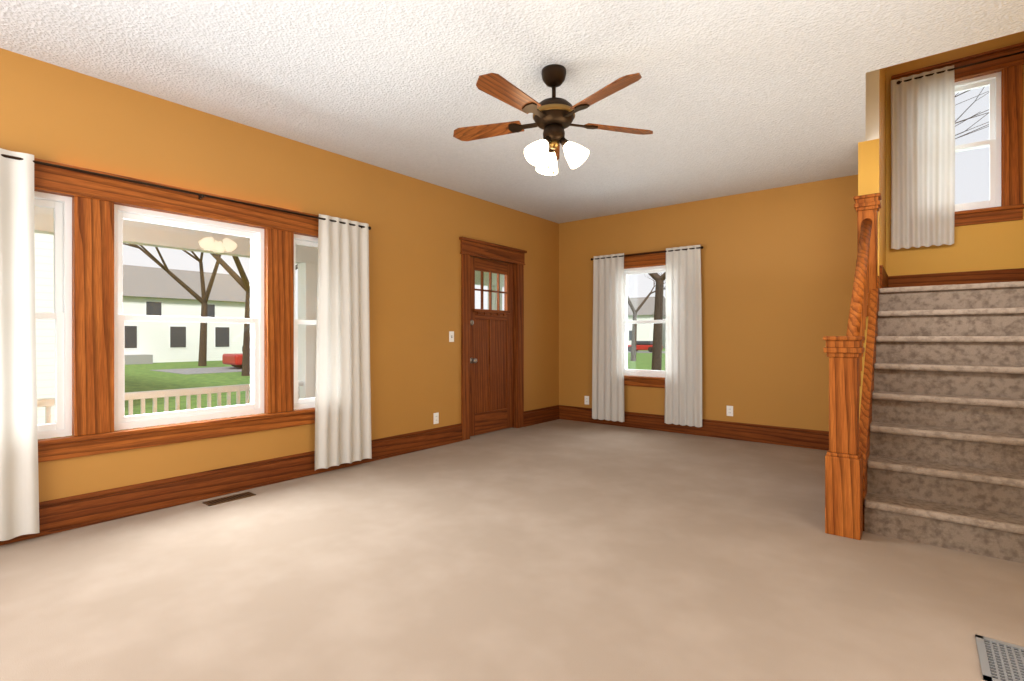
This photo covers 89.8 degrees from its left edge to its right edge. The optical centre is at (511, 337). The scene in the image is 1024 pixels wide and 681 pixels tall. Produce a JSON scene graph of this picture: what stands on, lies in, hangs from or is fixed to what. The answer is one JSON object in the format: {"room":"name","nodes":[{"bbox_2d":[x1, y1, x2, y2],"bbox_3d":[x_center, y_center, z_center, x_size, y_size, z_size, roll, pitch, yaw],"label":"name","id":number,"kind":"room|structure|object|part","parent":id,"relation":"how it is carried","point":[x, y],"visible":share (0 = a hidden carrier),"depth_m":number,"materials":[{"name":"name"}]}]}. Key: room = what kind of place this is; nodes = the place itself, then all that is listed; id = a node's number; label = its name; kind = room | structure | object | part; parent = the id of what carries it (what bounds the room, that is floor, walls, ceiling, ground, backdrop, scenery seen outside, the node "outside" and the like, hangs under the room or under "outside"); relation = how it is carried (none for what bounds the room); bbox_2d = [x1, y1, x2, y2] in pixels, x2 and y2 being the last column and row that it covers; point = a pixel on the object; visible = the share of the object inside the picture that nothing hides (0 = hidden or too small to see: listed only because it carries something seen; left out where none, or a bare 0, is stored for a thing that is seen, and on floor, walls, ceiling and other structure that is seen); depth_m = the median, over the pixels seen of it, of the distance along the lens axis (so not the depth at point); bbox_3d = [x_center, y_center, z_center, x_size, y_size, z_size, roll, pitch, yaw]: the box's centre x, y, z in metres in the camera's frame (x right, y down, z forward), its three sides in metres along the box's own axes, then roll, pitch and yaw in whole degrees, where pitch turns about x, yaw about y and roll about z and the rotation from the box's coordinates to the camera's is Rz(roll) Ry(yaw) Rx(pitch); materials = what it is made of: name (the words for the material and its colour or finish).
{"room":"living room","nodes":[
{"label":"living room","id":0,"kind":"room"},
{"bbox_2d":[0,48,558,501],"bbox_3d":[-1.592,-0.226,4.499,0.200,2.720,7.360,0,0,38],"label":"wall","id":1,"kind":"structure","parent":0,"point":[58,114],"depth_m":4.26,"materials":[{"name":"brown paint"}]},
{"bbox_2d":[34,158,318,462],"bbox_3d":[-2.245,-0.148,3.638,0.249,1.725,2.500,0,0,38],"label":"window","id":2,"kind":"structure","parent":1,"relation":"in","point":[95,198],"depth_m":3.30,"materials":[{"name":"brown wood"}]},
{"bbox_3d":[-2.278,-0.125,3.665,0.164,1.428,2.176,0,0,38],"label":"window big sash","id":3,"kind":"part","parent":2,"relation":"part of","materials":[{"name":"white wood"}]},
{"bbox_2d":[0,148,371,540],"bbox_3d":[-2.240,0.042,3.411,0.090,2.106,3.082,0,0,38],"label":"curtain","id":4,"kind":"object","parent":1,"relation":"hanging from","point":[342,411],"visible":1,"depth_m":2.86,"materials":[{"name":"white fabric"}]},
{"bbox_2d":[0,423,462,545],"bbox_3d":[-2.108,1.039,3.664,0.032,0.190,5.010,0,0,39],"label":"baseboard","id":5,"kind":"structure","parent":1,"relation":"attached to","point":[70,513],"depth_m":3.55,"materials":[{"name":"brown wood"}]},
{"bbox_2d":[34,206,503,438],"bbox_3d":[-2.696,-0.046,5.084,2.244,2.680,10.600,0,0,38],"label":"porch","id":6,"kind":"object","parent":1,"relation":"attached to","point":[217,249],"depth_m":5.86,"materials":[{"name":"grey"}]},
{"bbox_2d":[434,412,438,423],"bbox_3d":[-0.788,0.844,5.342,0.008,0.114,0.070,0,0,38],"label":"electrical outlet","id":7,"kind":"object","parent":1,"relation":"attached to","point":[436,418],"visible":1,"depth_m":5.34,"materials":[{"name":"white plastic"}]},
{"bbox_2d":[449,331,453,341],"bbox_3d":[-0.645,-0.006,5.516,0.016,0.114,0.070,0,0,38],"label":"light switch","id":8,"kind":"object","parent":1,"relation":"attached to","point":[451,336],"visible":1,"depth_m":5.51,"materials":[{"name":"white plastic"}]},
{"bbox_2d":[470,257,513,435],"bbox_3d":[-0.228,0.104,6.085,0.121,2.035,0.838,0,0,38],"label":"entry door","id":9,"kind":"structure","parent":1,"relation":"in","point":[491,370],"depth_m":6.09,"materials":[{"name":"brown wood"}]},
{"bbox_2d":[459,237,526,439],"bbox_3d":[-0.271,0.019,6.119,0.249,2.230,1.180,0,0,38],"label":"door frame","id":10,"kind":"structure","parent":1,"relation":"attached to","point":[469,247],"depth_m":6.00,"materials":[{"name":"brown wood"}]},
{"bbox_2d":[524,405,559,426],"bbox_3d":[0.388,1.039,6.802,0.032,0.190,0.770,0,0,39],"label":"baseboard","id":11,"kind":"structure","parent":1,"relation":"attached to","point":[531,417],"depth_m":6.80,"materials":[{"name":"brown wood"}]},
{"bbox_2d":[0,419,1023,680],"bbox_3d":[0.317,1.194,2.980,5.080,0.120,7.360,0,0,38],"label":"floor","id":12,"kind":"structure","parent":0,"point":[560,549],"depth_m":2.39,"materials":[{"name":"beige carpet"}]},
{"bbox_2d":[202,492,255,505],"bbox_3d":[-1.977,1.131,3.598,0.110,0.006,0.310,0,0,38],"label":"floor air vent","id":13,"kind":"object","parent":12,"relation":"in","point":[227,499],"visible":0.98,"depth_m":3.59,"materials":[{"name":"brown metal"}]},
{"bbox_2d":[823,193,1023,562],"bbox_3d":[3.053,-0.025,3.607,1.172,2.317,2.567,0,0,38],"label":"stairs","id":14,"kind":"structure","parent":12,"relation":"on","point":[927,448],"depth_m":3.13,"materials":[{"name":"beige carpet"}]},
{"bbox_2d":[975,634,1023,680],"bbox_3d":[1.796,1.131,1.715,0.350,0.007,0.320,0,0,38],"label":"floor air vent","id":15,"kind":"object","parent":12,"relation":"in","point":[1001,661],"visible":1,"depth_m":1.80,"materials":[{"name":"grey metal"}]},
{"bbox_2d":[0,0,1023,222],"bbox_3d":[0.317,-1.606,2.980,5.080,0.040,7.360,0,0,38],"label":"ceiling","id":16,"kind":"structure","parent":0,"point":[720,98],"depth_m":3.06,"materials":[{"name":"white paint"}]},
{"bbox_2d":[453,64,652,175],"bbox_3d":[0.213,-1.270,3.004,1.265,0.630,1.211,0,0,38],"label":"fan light","id":17,"kind":"object","parent":16,"relation":"hanging from","point":[553,117],"visible":1,"depth_m":2.98,"materials":[{"name":"brown wood"}]},
{"bbox_2d":[559,31,1023,430],"bbox_3d":[2.624,-1.066,5.720,4.880,4.400,0.200,0,0,38],"label":"wall","id":18,"kind":"structure","parent":0,"point":[778,265],"depth_m":5.51,"materials":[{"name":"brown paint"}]},
{"bbox_2d":[585,396,588,404],"bbox_3d":[1.002,0.844,6.877,0.070,0.114,0.008,0,0,38],"label":"electrical outlet","id":19,"kind":"object","parent":18,"relation":"attached to","point":[587,400],"visible":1,"depth_m":6.87,"materials":[{"name":"white plastic"}]},
{"bbox_2d":[624,250,665,387],"bbox_3d":[1.724,-0.216,6.403,1.120,1.660,0.249,0,0,38],"label":"window","id":20,"kind":"structure","parent":18,"relation":"in","point":[646,372],"depth_m":6.41,"materials":[{"name":"white plastic"}]},
{"bbox_2d":[591,245,702,426],"bbox_3d":[1.616,0.007,6.304,1.457,2.126,0.088,0,0,38],"label":"curtain","id":21,"kind":"object","parent":18,"relation":"hanging from","point":[683,357],"visible":1,"depth_m":6.08,"materials":[{"name":"white fabric"}]},
{"bbox_2d":[560,405,828,450],"bbox_3d":[2.032,1.039,6.043,3.550,0.190,0.032,0,0,39],"label":"baseboard","id":22,"kind":"structure","parent":18,"relation":"attached to","point":[786,436],"depth_m":5.76,"materials":[{"name":"brown wood"}]},
{"bbox_2d":[727,406,732,415],"bbox_3d":[2.434,0.824,5.738,0.070,0.114,0.008,0,0,38],"label":"electrical outlet","id":23,"kind":"object","parent":18,"relation":"attached to","point":[729,410],"visible":1,"depth_m":5.73,"materials":[{"name":"white plastic"}]},
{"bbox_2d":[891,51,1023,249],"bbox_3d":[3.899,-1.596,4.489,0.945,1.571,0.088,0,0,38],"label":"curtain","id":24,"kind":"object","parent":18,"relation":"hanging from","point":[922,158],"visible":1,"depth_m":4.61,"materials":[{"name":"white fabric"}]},
{"bbox_2d":[891,42,1023,226],"bbox_3d":[3.978,-1.714,4.611,0.920,1.465,0.249,0,0,38],"label":"window","id":25,"kind":"structure","parent":18,"relation":"in","point":[1010,69],"depth_m":4.40,"materials":[{"name":"brown wood"}]},
{"bbox_3d":[4.004,-1.690,4.644,0.596,1.168,0.164,0,0,38],"label":"window landing sash","id":26,"kind":"part","parent":25,"relation":"part of","materials":[{"name":"white wood"}]},
{"bbox_2d":[892,268,1023,286],"bbox_3d":[3.921,-0.481,4.548,0.987,0.190,0.020,0,0,39],"label":"baseboard","id":27,"kind":"structure","parent":18,"relation":"attached to","point":[1002,275],"depth_m":4.52,"materials":[{"name":"brown wood"}]},
{"bbox_2d":[858,68,885,419],"bbox_3d":[3.180,-1.066,4.524,0.140,4.400,0.980,0,0,38],"label":"wall","id":28,"kind":"structure","parent":0,"point":[872,164],"depth_m":4.15,"materials":[{"name":"yellow paint"}]},
{"bbox_2d":[879,265,891,287],"bbox_3d":[3.241,-0.481,4.469,0.024,0.190,0.930,0,0,39],"label":"baseboard","id":29,"kind":"structure","parent":28,"relation":"attached to","point":[885,281],"depth_m":4.22,"materials":[{"name":"brown wood"}]},
{"label":"outside","id":30,"kind":"structure","parent":0,"visible":0},
{"bbox_2d":[38,348,664,439],"bbox_3d":[-5.490,1.934,23.534,150.000,0.300,150.000,0,0,38],"label":"ground","id":31,"kind":"structure","parent":30,"point":[176,379],"depth_m":21.16,"materials":[{"name":"green plant"}]},
{"bbox_2d":[34,233,54,424],"bbox_3d":[-17.229,-2.541,7.571,10.300,8.650,15.200,0,0,38],"label":"house","id":32,"kind":"structure","parent":31,"relation":"on","point":[44,346],"depth_m":10.07,"materials":[{"name":"white"}]},
{"bbox_2d":[123,243,220,365],"bbox_3d":[-18.284,-4.491,28.884,8.828,12.567,11.585,0,0,38],"label":"tree","id":33,"kind":"object","parent":31,"relation":"on","point":[203,334],"depth_m":31.39,"materials":[{"name":"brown plant"}]},
{"bbox_2d":[123,265,245,364],"bbox_3d":[-27.440,-1.841,40.035,11.900,7.250,11.300,0,0,38],"label":"house","id":34,"kind":"structure","parent":31,"relation":"on","point":[169,289],"depth_m":37.55,"materials":[{"name":"white"}]},
{"bbox_2d":[210,253,249,375],"bbox_3d":[-11.464,-3.943,23.678,11.339,11.472,15.984,0,0,38],"label":"tree","id":35,"kind":"object","parent":31,"relation":"on","point":[245,284],"depth_m":23.59,"materials":[{"name":"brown plant"}]},
{"bbox_2d":[151,351,664,374],"bbox_3d":[15.253,1.774,33.548,130.000,0.021,52.500,0,0,38],"label":"street","id":36,"kind":"structure","parent":31,"relation":"on","point":[209,370],"depth_m":27.20,"materials":[{"name":"grey asphalt"}]},
{"bbox_2d":[222,346,242,367],"bbox_3d":[-14.395,1.085,30.170,1.840,1.302,4.300,0,0,38],"label":"car","id":37,"kind":"object","parent":36,"relation":"on","point":[235,357],"depth_m":28.33,"materials":[{"name":"red metal"}]},
{"bbox_2d":[628,341,652,351],"bbox_3d":[15.752,1.089,61.645,4.200,1.310,1.740,0,0,38],"label":"car","id":38,"kind":"object","parent":36,"relation":"on","point":[642,346],"depth_m":60.83,"materials":[{"name":"red"}]},
{"bbox_2d":[628,296,665,347],"bbox_3d":[19.632,-2.441,87.245,12.800,8.450,9.800,0,0,38],"label":"house","id":39,"kind":"structure","parent":31,"relation":"on","point":[644,316],"depth_m":81.82,"materials":[{"name":"white"}]},
{"bbox_2d":[628,274,665,360],"bbox_3d":[9.770,-3.296,41.367,7.428,10.175,11.888,0,0,38],"label":"tree","id":40,"kind":"object","parent":31,"relation":"on","point":[633,342],"depth_m":38.60,"materials":[{"name":"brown plant"}]},
{"bbox_2d":[649,88,988,369],"bbox_3d":[4.827,-2.689,14.031,13.778,8.958,6.030,0,0,38],"label":"tree","id":41,"kind":"object","parent":31,"relation":"on","point":[658,339],"depth_m":13.48,"materials":[{"name":"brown plant"}]}
]}

